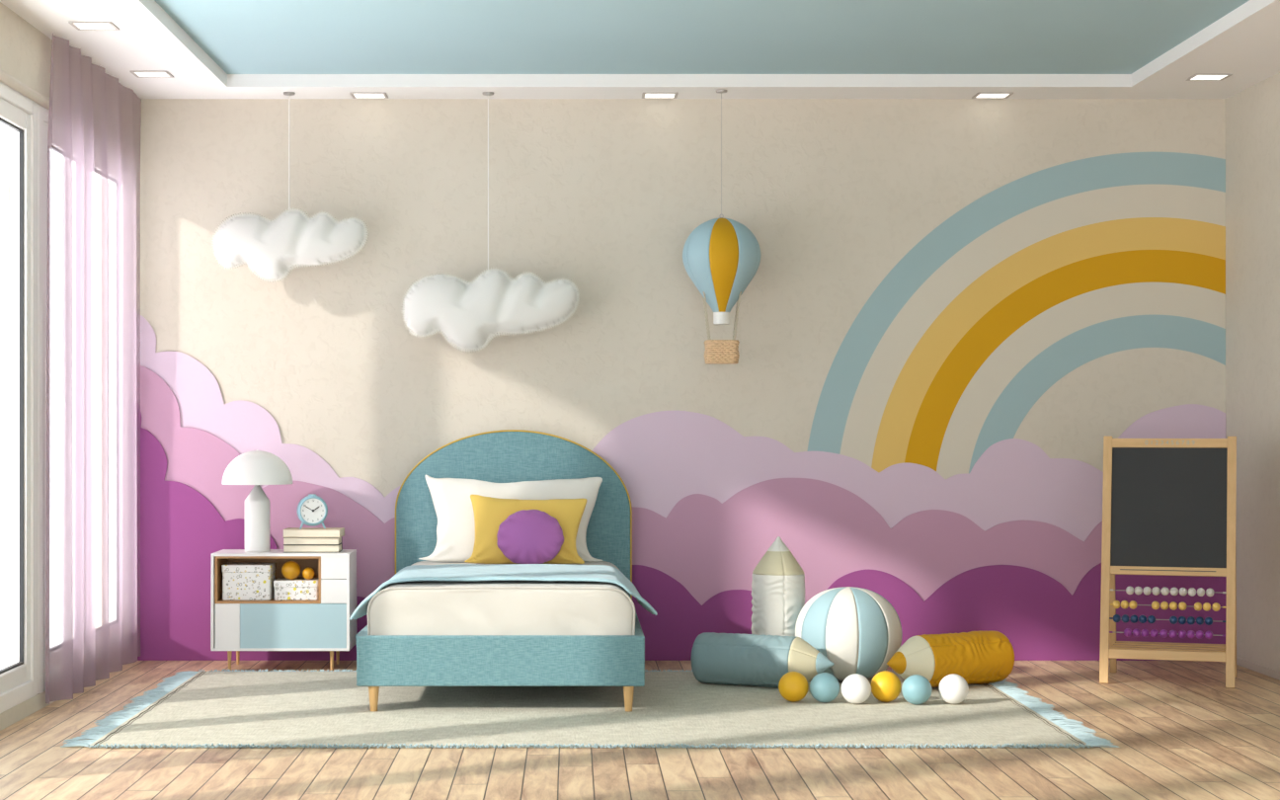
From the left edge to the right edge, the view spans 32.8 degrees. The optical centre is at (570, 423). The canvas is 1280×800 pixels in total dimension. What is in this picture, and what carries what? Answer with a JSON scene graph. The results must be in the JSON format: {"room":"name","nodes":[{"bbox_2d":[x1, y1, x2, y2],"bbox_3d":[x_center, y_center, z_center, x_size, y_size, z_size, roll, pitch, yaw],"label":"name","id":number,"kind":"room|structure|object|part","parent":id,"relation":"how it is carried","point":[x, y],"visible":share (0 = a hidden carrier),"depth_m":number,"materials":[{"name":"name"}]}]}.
{"room":"child's bedroom","nodes":[
{"label":"child's bedroom","id":0,"kind":"room"},
{"bbox_2d":[0,1,131,730],"bbox_3d":[-2.465,-0.390,5.489,0.250,3.300,12.179,0,0,0],"label":"wall","id":1,"kind":"structure","parent":0,"point":[27,54],"depth_m":9.99,"materials":[{"name":"beige paint"}]},
{"bbox_2d":[0,80,38,713],"bbox_3d":[-2.401,-0.115,8.550,0.119,2.618,2.008,0,0,0],"label":"window","id":2,"kind":"structure","parent":1,"relation":"in","point":[19,114],"depth_m":9.40,"materials":[{"name":"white glass"}]},
{"bbox_2d":[0,69,136,159],"bbox_3d":[-2.327,-1.427,7.492,0.026,0.044,8.134,0,0,0],"label":"trim","id":3,"kind":"structure","parent":1,"relation":"attached to","point":[7,79],"depth_m":9.93,"materials":[{"name":"paint"}]},
{"bbox_2d":[37,104,130,694],"bbox_3d":[-2.401,-0.114,10.560,0.119,2.620,2.008,0,0,0],"label":"window","id":4,"kind":"structure","parent":1,"relation":"in","point":[82,648],"depth_m":10.53,"materials":[{"name":"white glass"}]},
{"bbox_3d":[-2.391,-0.116,10.133,0.078,2.500,0.817,0,0,0],"label":"sash","id":5,"kind":"part","parent":4,"relation":"part of","materials":[{"name":"white"}]},
{"bbox_3d":[-2.391,-0.116,11.031,0.078,2.500,0.907,0,0,0],"label":"sash","id":6,"kind":"part","parent":4,"relation":"part of","materials":[{"name":"white"}]},
{"bbox_2d":[0,660,1279,799],"bbox_3d":[0.525,1.310,5.564,6.330,0.100,12.329,0,0,0],"label":"floor","id":7,"kind":"structure","parent":0,"point":[1178,732],"depth_m":8.02,"materials":[{"name":"brown wood"}]},
{"bbox_2d":[210,549,356,670],"bbox_3d":[-1.476,0.960,11.215,0.706,0.601,0.376,0,0,0],"label":"nightstand","id":8,"kind":"object","parent":7,"relation":"on","point":[325,623],"visible":0.87,"depth_m":11.03,"materials":[{"name":"white paint"}]},
{"bbox_3d":[-1.744,1.028,11.039,0.127,0.228,0.016,0,0,0],"label":"door","id":9,"kind":"part","parent":8,"relation":"part of","materials":[{"name":"white paint"}]},
{"bbox_3d":[-1.742,1.206,11.087,0.023,0.107,0.023,0,0,0],"label":"leg","id":10,"kind":"part","parent":8,"relation":"part of","materials":[{"name":"brown wood"}]},
{"bbox_3d":[-1.742,1.206,11.367,0.023,0.107,0.023,0,0,0],"label":"leg","id":11,"kind":"part","parent":8,"relation":"part of","materials":[{"name":"brown wood"}]},
{"bbox_2d":[221,562,275,600],"bbox_3d":[-1.653,0.809,11.162,0.254,0.180,0.200,0,0,0],"label":"storage box","id":12,"kind":"object","parent":8,"relation":"in","point":[240,581],"visible":0.96,"depth_m":11.06,"materials":[{"name":"cardboard"}]},
{"bbox_3d":[-1.653,0.739,11.162,0.254,0.039,0.200,0,0,0],"label":"lid","id":13,"kind":"part","parent":12,"relation":"part of","materials":[{"name":"cardboard"}]},
{"bbox_2d":[222,449,292,552],"bbox_3d":[-1.619,0.396,11.220,0.363,0.524,0.363,0,0,0],"label":"table lamp","id":14,"kind":"object","parent":8,"relation":"on","point":[257,467],"visible":1,"depth_m":11.15,"materials":[{"name":"white metal"}]},
{"bbox_3d":[-1.619,0.225,11.220,0.363,0.173,0.363,0,0,0],"label":"lamp shade","id":15,"kind":"part","parent":14,"relation":"part of","materials":[{"name":"white metal"}]},
{"bbox_3d":[-1.409,1.028,11.039,0.541,0.228,0.017,0,0,0],"label":"door","id":16,"kind":"part","parent":8,"relation":"part of","materials":[{"name":"blue paint"}]},
{"bbox_2d":[273,577,319,600],"bbox_3d":[-1.399,0.849,11.157,0.231,0.100,0.190,0,0,0],"label":"storage box","id":17,"kind":"object","parent":8,"relation":"in","point":[298,589],"visible":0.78,"depth_m":11.06,"materials":[{"name":"cardboard"}]},
{"bbox_2d":[281,560,300,579],"bbox_3d":[-1.433,0.750,11.127,0.096,0.096,0.096,0,0,0],"label":"ornament ball","id":18,"kind":"object","parent":17,"relation":"on","point":[290,570],"visible":1,"depth_m":11.10,"materials":[{"name":"gold metal"}]},
{"bbox_3d":[-1.399,0.816,11.157,0.231,0.035,0.190,0,0,0],"label":"lid","id":19,"kind":"part","parent":17,"relation":"part of","materials":[{"name":"cardboard"}]},
{"bbox_2d":[302,566,315,579],"bbox_3d":[-1.344,0.767,11.127,0.063,0.063,0.063,0,0,0],"label":"ornament ball","id":20,"kind":"object","parent":17,"relation":"on","point":[308,573],"visible":1,"depth_m":11.11,"materials":[{"name":"gold metal"}]},
{"bbox_2d":[283,543,342,552],"bbox_3d":[-1.330,0.639,11.205,0.288,0.038,0.191,0,0,-2],"label":"book","id":21,"kind":"object","parent":8,"relation":"on","point":[286,548],"visible":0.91,"depth_m":11.11,"materials":[{"name":"beige paper"}]},
{"bbox_2d":[283,536,342,545],"bbox_3d":[-1.330,0.600,11.200,0.286,0.038,0.191,0,0,-1],"label":"book","id":22,"kind":"object","parent":21,"relation":"on","point":[286,540],"visible":0.86,"depth_m":11.11,"materials":[{"name":"beige paper"}]},
{"bbox_2d":[282,527,344,537],"bbox_3d":[-1.324,0.560,11.195,0.296,0.040,0.201,0,0,1],"label":"book","id":23,"kind":"object","parent":22,"relation":"on","point":[289,531],"visible":1,"depth_m":11.10,"materials":[{"name":"beige paper"}]},
{"bbox_2d":[296,493,327,529],"bbox_3d":[-1.329,0.451,11.160,0.158,0.178,0.059,0,0,-17],"label":"alarm clock","id":24,"kind":"object","parent":23,"relation":"on","point":[312,510],"visible":1,"depth_m":11.13,"materials":[{"name":"blue metal"}]},
{"bbox_3d":[-1.219,1.206,11.087,0.023,0.107,0.023,0,0,0],"label":"leg","id":25,"kind":"part","parent":8,"relation":"part of","materials":[{"name":"brown wood"}]},
{"bbox_3d":[-1.203,0.851,11.129,0.130,0.121,0.196,0,0,0],"label":"drawer","id":26,"kind":"part","parent":8,"relation":"part of","materials":[{"name":"white paint"}]},
{"bbox_3d":[-1.203,0.730,11.129,0.130,0.116,0.196,0,0,0],"label":"drawer","id":27,"kind":"part","parent":8,"relation":"part of","materials":[{"name":"white paint"}]},
{"bbox_3d":[-1.219,1.206,11.367,0.023,0.107,0.023,0,0,0],"label":"leg","id":28,"kind":"part","parent":8,"relation":"part of","materials":[{"name":"brown wood"}]},
{"bbox_2d":[61,668,1118,748],"bbox_3d":[0.071,1.250,9.705,4.172,0.020,2.583,0,0,0],"label":"area rug","id":29,"kind":"object","parent":7,"relation":"on","point":[227,708],"visible":0.78,"depth_m":9.29,"materials":[{"name":"beige carpet"}]},
{"bbox_2d":[355,429,644,711],"bbox_3d":[-0.308,0.642,10.479,1.259,1.219,2.117,0,0,0],"label":"bed","id":30,"kind":"object","parent":29,"relation":"on","point":[508,455],"visible":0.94,"depth_m":9.45,"materials":[{"name":"teal fabric"}]},
{"bbox_3d":[-0.859,1.195,9.465,0.049,0.114,0.049,0,0,0],"label":"leg","id":31,"kind":"part","parent":30,"relation":"part of","materials":[{"name":"brown wood"}]},
{"bbox_3d":[-0.308,1.030,10.438,1.258,0.218,2.035,0,0,0],"label":"upholstered frame","id":32,"kind":"part","parent":30,"relation":"part of","materials":[{"name":"teal fabric"}]},
{"bbox_2d":[366,560,635,635],"bbox_3d":[-0.304,0.897,10.455,1.172,0.375,1.990,0,0,0],"label":"mattress","id":33,"kind":"object","parent":30,"relation":"on","point":[416,607],"visible":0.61,"depth_m":9.47,"materials":[{"name":"white fabric"}]},
{"bbox_2d":[349,563,657,620],"bbox_3d":[-0.300,0.797,10.255,1.385,0.226,1.099,0,0,0],"label":"blanket","id":34,"kind":"object","parent":33,"relation":"on","point":[445,572],"visible":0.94,"depth_m":10.11,"materials":[{"name":"blue fabric"}]},
{"bbox_2d":[418,475,602,561],"bbox_3d":[-0.311,0.491,11.277,0.952,0.451,0.176,0,0,0],"label":"pillow","id":35,"kind":"object","parent":33,"relation":"on","point":[455,528],"visible":0.44,"depth_m":11.25,"materials":[{"name":"white fabric"}]},
{"bbox_2d":[464,494,587,563],"bbox_3d":[-0.230,0.540,11.109,0.628,0.354,0.146,0,0,0],"label":"cushion","id":36,"kind":"object","parent":33,"relation":"on","point":[490,513],"visible":0.7,"depth_m":11.08,"materials":[{"name":"yellow fabric"}]},
{"bbox_2d":[496,509,563,563],"bbox_3d":[-0.203,0.575,10.976,0.340,0.281,0.138,0,0,0],"label":"cushion","id":37,"kind":"object","parent":33,"relation":"on","point":[529,536],"visible":0.98,"depth_m":10.93,"materials":[{"name":"purple fabric"}]},
{"bbox_3d":[-0.304,0.594,11.496,1.245,1.116,0.082,0,0,0],"label":"headboard","id":38,"kind":"part","parent":30,"relation":"part of","materials":[{"name":"teal fabric"}]},
{"bbox_3d":[0.251,1.195,9.465,0.049,0.114,0.049,0,0,0],"label":"leg","id":39,"kind":"part","parent":30,"relation":"part of","materials":[{"name":"brown wood"}]},
{"bbox_2d":[690,632,834,687],"bbox_3d":[0.924,1.128,10.340,0.690,0.248,0.246,0,0,26],"label":"pencil pouffe","id":40,"kind":"object","parent":29,"relation":"on","point":[737,659],"visible":0.96,"depth_m":10.27,"materials":[{"name":"blue fabric"}]},
{"bbox_2d":[751,536,804,636],"bbox_3d":[1.034,0.906,10.830,0.268,0.690,0.268,0,0,17],"label":"pencil pouffe","id":41,"kind":"object","parent":29,"relation":"on","point":[778,580],"visible":0.58,"depth_m":10.72,"materials":[{"name":"white fabric"}]},
{"bbox_2d":[778,671,808,702],"bbox_3d":[1.002,1.184,9.781,0.135,0.135,0.135,0,0,0],"label":"ball","id":42,"kind":"object","parent":29,"relation":"on","point":[793,686],"visible":1,"depth_m":9.73,"materials":[{"name":"yellow plastic"}]},
{"bbox_2d":[809,672,839,702],"bbox_3d":[1.139,1.185,9.754,0.134,0.134,0.134,0,0,0],"label":"ball","id":43,"kind":"object","parent":29,"relation":"on","point":[824,686],"visible":1,"depth_m":9.71,"materials":[{"name":"blue plastic"}]},
{"bbox_2d":[795,586,902,680],"bbox_3d":[1.354,1.024,10.600,0.521,0.456,0.519,0,0,-40],"label":"striped ball","id":44,"kind":"object","parent":29,"relation":"on","point":[858,630],"visible":0.8,"depth_m":10.40,"materials":[{"name":"white fabric"}]},
{"bbox_3d":[1.223,1.026,10.583,0.258,0.454,0.160,0,0,0],"label":"panel","id":45,"kind":"part","parent":44,"relation":"part of","materials":[{"name":"white fabric"}]},
{"bbox_3d":[1.233,1.026,10.490,0.239,0.454,0.219,0,0,0],"label":"panel","id":46,"kind":"part","parent":44,"relation":"part of","materials":[{"name":"white fabric"}]},
{"bbox_3d":[1.294,1.026,10.469,0.155,0.454,0.258,0,0,0],"label":"panel","id":47,"kind":"part","parent":44,"relation":"part of","materials":[{"name":"white fabric"}]},
{"bbox_3d":[1.439,1.026,10.475,0.152,0.454,0.258,0,0,-4],"label":"panel","id":48,"kind":"part","parent":44,"relation":"part of","materials":[{"name":"blue fabric"}]},
{"bbox_3d":[1.496,1.026,10.549,0.152,0.454,0.258,0,0,-40],"label":"panel","id":49,"kind":"part","parent":44,"relation":"part of","materials":[{"name":"white fabric"}]},
{"bbox_3d":[1.485,1.026,10.617,0.258,0.454,0.160,0,0,0],"label":"panel","id":50,"kind":"part","parent":44,"relation":"part of","materials":[{"name":"white fabric"}]},
{"bbox_2d":[841,673,871,704],"bbox_3d":[1.274,1.185,9.705,0.133,0.133,0.133,0,0,0],"label":"ball","id":51,"kind":"object","parent":29,"relation":"on","point":[855,688],"visible":1,"depth_m":9.66,"materials":[{"name":"white plastic"}]},
{"bbox_2d":[870,670,901,702],"bbox_3d":[1.417,1.182,9.774,0.139,0.139,0.139,0,0,0],"label":"ball","id":52,"kind":"object","parent":29,"relation":"on","point":[886,686],"visible":1,"depth_m":9.73,"materials":[{"name":"yellow plastic"}]},
{"bbox_2d":[901,674,931,704],"bbox_3d":[1.542,1.185,9.685,0.132,0.132,0.132,0,0,0],"label":"ball","id":53,"kind":"object","parent":29,"relation":"on","point":[916,689],"visible":1,"depth_m":9.64,"materials":[{"name":"blue plastic"}]},
{"bbox_2d":[886,631,1014,687],"bbox_3d":[1.779,1.124,10.345,0.690,0.255,0.255,0,0,-30],"label":"pencil pouffe","id":54,"kind":"object","parent":29,"relation":"on","point":[979,657],"visible":0.88,"depth_m":10.26,"materials":[{"name":"yellow fabric"}]},
{"bbox_2d":[938,673,968,704],"bbox_3d":[1.709,1.185,9.702,0.133,0.133,0.133,0,0,0],"label":"ball","id":55,"kind":"object","parent":29,"relation":"on","point":[953,688],"visible":1,"depth_m":9.66,"materials":[{"name":"white plastic"}]},
{"bbox_2d":[1099,436,1236,688],"bbox_3d":[2.939,0.660,10.664,0.629,1.197,0.508,0,0,19],"label":"easel","id":56,"kind":"object","parent":7,"relation":"on","point":[1169,505],"visible":1,"depth_m":10.57,"materials":[{"name":"brown wood"}]},
{"bbox_3d":[2.620,0.660,10.638,0.042,1.197,0.252,0,0,19],"label":"post","id":57,"kind":"part","parent":56,"relation":"part of","materials":[{"name":"brown wood"}]},
{"bbox_3d":[2.706,0.663,10.879,0.034,1.191,0.253,0,0,19],"label":"leg","id":58,"kind":"part","parent":56,"relation":"part of","materials":[{"name":"brown wood"}]},
{"bbox_3d":[2.869,1.116,10.460,0.545,0.047,0.028,0,0,19],"label":"rail","id":59,"kind":"part","parent":56,"relation":"part of","materials":[{"name":"brown wood"}]},
{"bbox_2d":[1110,641,1225,652],"bbox_3d":[2.940,1.112,10.666,0.555,0.028,0.402,0,0,19],"label":"shelf","id":60,"kind":"object","parent":56,"relation":"attached to","point":[1115,647],"depth_m":10.66,"materials":[{"name":"brown wood"}]},
{"bbox_3d":[2.933,0.096,10.647,0.545,0.047,0.028,0,0,19],"label":"rail","id":61,"kind":"part","parent":56,"relation":"part of","materials":[{"name":"brown wood"}]},
{"bbox_3d":[3.006,1.113,10.861,0.559,0.035,0.018,0,0,19],"label":"rail","id":62,"kind":"part","parent":56,"relation":"part of","materials":[{"name":"brown wood"}]},
{"bbox_3d":[3.175,0.660,10.448,0.042,1.197,0.252,0,0,19],"label":"post","id":63,"kind":"part","parent":56,"relation":"part of","materials":[{"name":"brown wood"}]},
{"bbox_3d":[3.255,0.663,10.691,0.034,1.191,0.253,0,0,19],"label":"leg","id":64,"kind":"part","parent":56,"relation":"part of","materials":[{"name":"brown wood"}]},
{"bbox_2d":[0,0,1279,98],"bbox_3d":[0.525,-1.764,5.489,6.230,0.067,12.179,0,0,0],"label":"ceiling","id":65,"kind":"structure","parent":0,"point":[1243,43],"depth_m":11.16,"materials":[{"name":"white paint"}]},
{"bbox_2d":[68,21,119,30],"bbox_3d":[-2.070,-1.728,9.440,0.186,0.006,0.184,0,0,0],"label":"recessed light","id":66,"kind":"object","parent":65,"relation":"in","point":[80,26],"visible":1,"depth_m":9.44,"materials":[{"name":"paint"}]},
{"bbox_3d":[-2.070,-1.728,9.440,0.152,0.002,0.152,0,0,0],"label":"light panel","id":67,"kind":"part","parent":66,"relation":"part of","materials":[{"name":"white plastic"}]},
{"bbox_2d":[129,71,173,78],"bbox_3d":[-2.070,-1.728,10.740,0.186,0.006,0.184,0,0,0],"label":"recessed light","id":68,"kind":"object","parent":65,"relation":"in","point":[139,74],"visible":1,"depth_m":10.75,"materials":[{"name":"paint"}]},
{"bbox_3d":[-2.070,-1.728,10.740,0.152,0.002,0.152,0,0,0],"label":"light panel","id":69,"kind":"part","parent":68,"relation":"part of","materials":[{"name":"white plastic"}]},
{"bbox_2d":[212,91,369,282],"bbox_3d":[-1.465,-1.232,11.350,0.821,0.994,0.185,0,0,0],"label":"cloud","id":70,"kind":"object","parent":65,"relation":"hanging from","point":[271,249],"visible":1,"depth_m":11.29,"materials":[{"name":"white fabric"}]},
{"bbox_3d":[-1.471,-1.416,11.350,0.006,0.607,0.006,0,0,0],"label":"cord","id":71,"kind":"part","parent":70,"relation":"part of","materials":[{"name":"white"}]},
{"bbox_2d":[213,209,367,281],"bbox_3d":[-1.465,-0.934,11.350,0.802,0.379,0.182,0,0,0],"label":"cushion","id":72,"kind":"object","parent":70,"relation":"on","point":[271,249],"depth_m":11.29,"materials":[{"name":"white fabric"}]},
{"bbox_2d":[350,92,388,98],"bbox_3d":[-1.061,-1.728,11.440,0.186,0.006,0.184,0,0,0],"label":"recessed light","id":73,"kind":"object","parent":65,"relation":"in","point":[354,95],"visible":1,"depth_m":11.43,"materials":[{"name":"paint"}]},
{"bbox_3d":[-1.061,-1.728,11.440,0.152,0.002,0.152,0,0,0],"label":"light panel","id":74,"kind":"part","parent":73,"relation":"part of","materials":[{"name":"white plastic"}]},
{"bbox_2d":[400,91,580,353],"bbox_3d":[-0.418,-1.048,11.350,0.940,1.363,0.210,0,0,0],"label":"cloud","id":75,"kind":"object","parent":65,"relation":"hanging from","point":[468,315],"visible":1,"depth_m":11.29,"materials":[{"name":"white fabric"}]},
{"bbox_3d":[-0.431,-1.260,11.350,0.006,0.920,0.006,0,0,0],"label":"cord","id":76,"kind":"part","parent":75,"relation":"part of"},
{"bbox_2d":[402,268,578,351],"bbox_3d":[-0.418,-0.593,11.350,0.921,0.435,0.208,0,0,0],"label":"cushion","id":77,"kind":"object","parent":75,"relation":"on","point":[468,315],"depth_m":11.29,"materials":[{"name":"white fabric"}]},
{"bbox_2d":[641,92,678,98],"bbox_3d":[0.468,-1.728,11.440,0.186,0.006,0.184,0,0,0],"label":"recessed light","id":78,"kind":"object","parent":65,"relation":"in","point":[644,95],"visible":1,"depth_m":11.43,"materials":[{"name":"paint"}]},
{"bbox_3d":[0.468,-1.728,11.440,0.152,0.002,0.152,0,0,0],"label":"light panel","id":79,"kind":"part","parent":78,"relation":"part of","materials":[{"name":"white plastic"}]},
{"bbox_2d":[682,88,760,364],"bbox_3d":[0.782,-1.021,11.270,0.405,1.417,0.405,0,0,0],"label":"balloon","id":80,"kind":"object","parent":65,"relation":"hanging from","point":[721,256],"visible":1,"depth_m":11.16,"materials":[{"name":"blue fabric"}]},
{"bbox_2d":[704,339,739,364],"bbox_3d":[0.782,-0.372,11.270,0.180,0.120,0.163,0,0,0],"label":"basket","id":81,"kind":"object","parent":80,"relation":"on","point":[716,352],"depth_m":11.20,"materials":[{"name":"wicker"}]},
{"bbox_2d":[971,92,1013,98],"bbox_3d":[2.220,-1.728,11.440,0.186,0.006,0.184,0,0,0],"label":"recessed light","id":82,"kind":"object","parent":65,"relation":"in","point":[978,95],"visible":1,"depth_m":11.43,"materials":[{"name":"paint"}]},
{"bbox_3d":[2.220,-1.728,11.440,0.152,0.002,0.152,0,0,0],"label":"light panel","id":83,"kind":"part","parent":82,"relation":"part of","materials":[{"name":"white plastic"}]},
{"bbox_2d":[1185,74,1232,80],"bbox_3d":[3.180,-1.728,10.830,0.186,0.006,0.184,0,0,0],"label":"recessed light","id":84,"kind":"object","parent":65,"relation":"in","point":[1196,77],"visible":1,"depth_m":10.84,"materials":[{"name":"paint"}]},
{"bbox_3d":[3.180,-1.728,10.830,0.152,0.002,0.152,0,0,0],"label":"light panel","id":85,"kind":"part","parent":84,"relation":"part of","materials":[{"name":"white plastic"}]},
{"bbox_2d":[91,98,1225,646],"bbox_3d":[0.525,-0.390,11.654,6.330,3.300,0.150,0,0,0],"label":"wall","id":86,"kind":"structure","parent":0,"point":[606,197],"depth_m":11.58,"materials":[{"name":"beige paint"}]},
{"bbox_2d":[131,363,1102,605],"bbox_3d":[0.575,0.464,11.563,5.826,1.591,0.010,0,0,0],"label":"painted cloud","id":87,"kind":"object","parent":86,"relation":"attached to","point":[711,547],"visible":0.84,"depth_m":11.56,"materials":[{"name":"paint"}]},
{"bbox_2d":[131,309,1225,542],"bbox_3d":[0.575,0.324,11.573,5.826,1.870,0.010,0,0,0],"label":"painted cloud","id":88,"kind":"object","parent":86,"relation":"attached to","point":[662,458],"visible":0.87,"depth_m":11.57,"materials":[{"name":"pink paint"}]},
{"bbox_2d":[131,399,1226,660],"bbox_3d":[0.575,0.548,11.553,5.826,1.422,0.010,0,0,0],"label":"painted cloud","id":89,"kind":"object","parent":86,"relation":"attached to","point":[176,530],"visible":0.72,"depth_m":11.55,"materials":[{"name":"paint"}]},
{"bbox_2d":[806,152,1225,479],"bbox_3d":[2.365,-0.517,11.578,2.248,1.865,0.002,0,0,0],"label":"mural","id":90,"kind":"object","parent":86,"relation":"attached to","point":[1052,272],"visible":1,"depth_m":11.58},
{"bbox_2d":[154,0,1249,74],"bbox_3d":[0.525,-1.869,5.489,6.230,0.143,12.179,0,0,0],"label":"ceiling","id":91,"kind":"structure","parent":0,"point":[241,37],"depth_m":10.05,"materials":[{"name":"blue paint"}]},
{"bbox_2d":[1225,72,1279,671],"bbox_3d":[3.565,-0.390,5.489,0.150,3.300,12.179,0,0,0],"label":"wall","id":92,"kind":"structure","parent":0,"point":[1252,115],"depth_m":11.07,"materials":[{"name":"beige paint"}]},
{"bbox_2d":[1236,656,1279,680],"bbox_3d":[3.484,1.240,5.489,0.012,0.040,12.179,0,0,0],"label":"baseboard","id":93,"kind":"structure","parent":92,"relation":"attached to","point":[1240,662],"depth_m":10.99,"materials":[{"name":"paint"}]}
]}

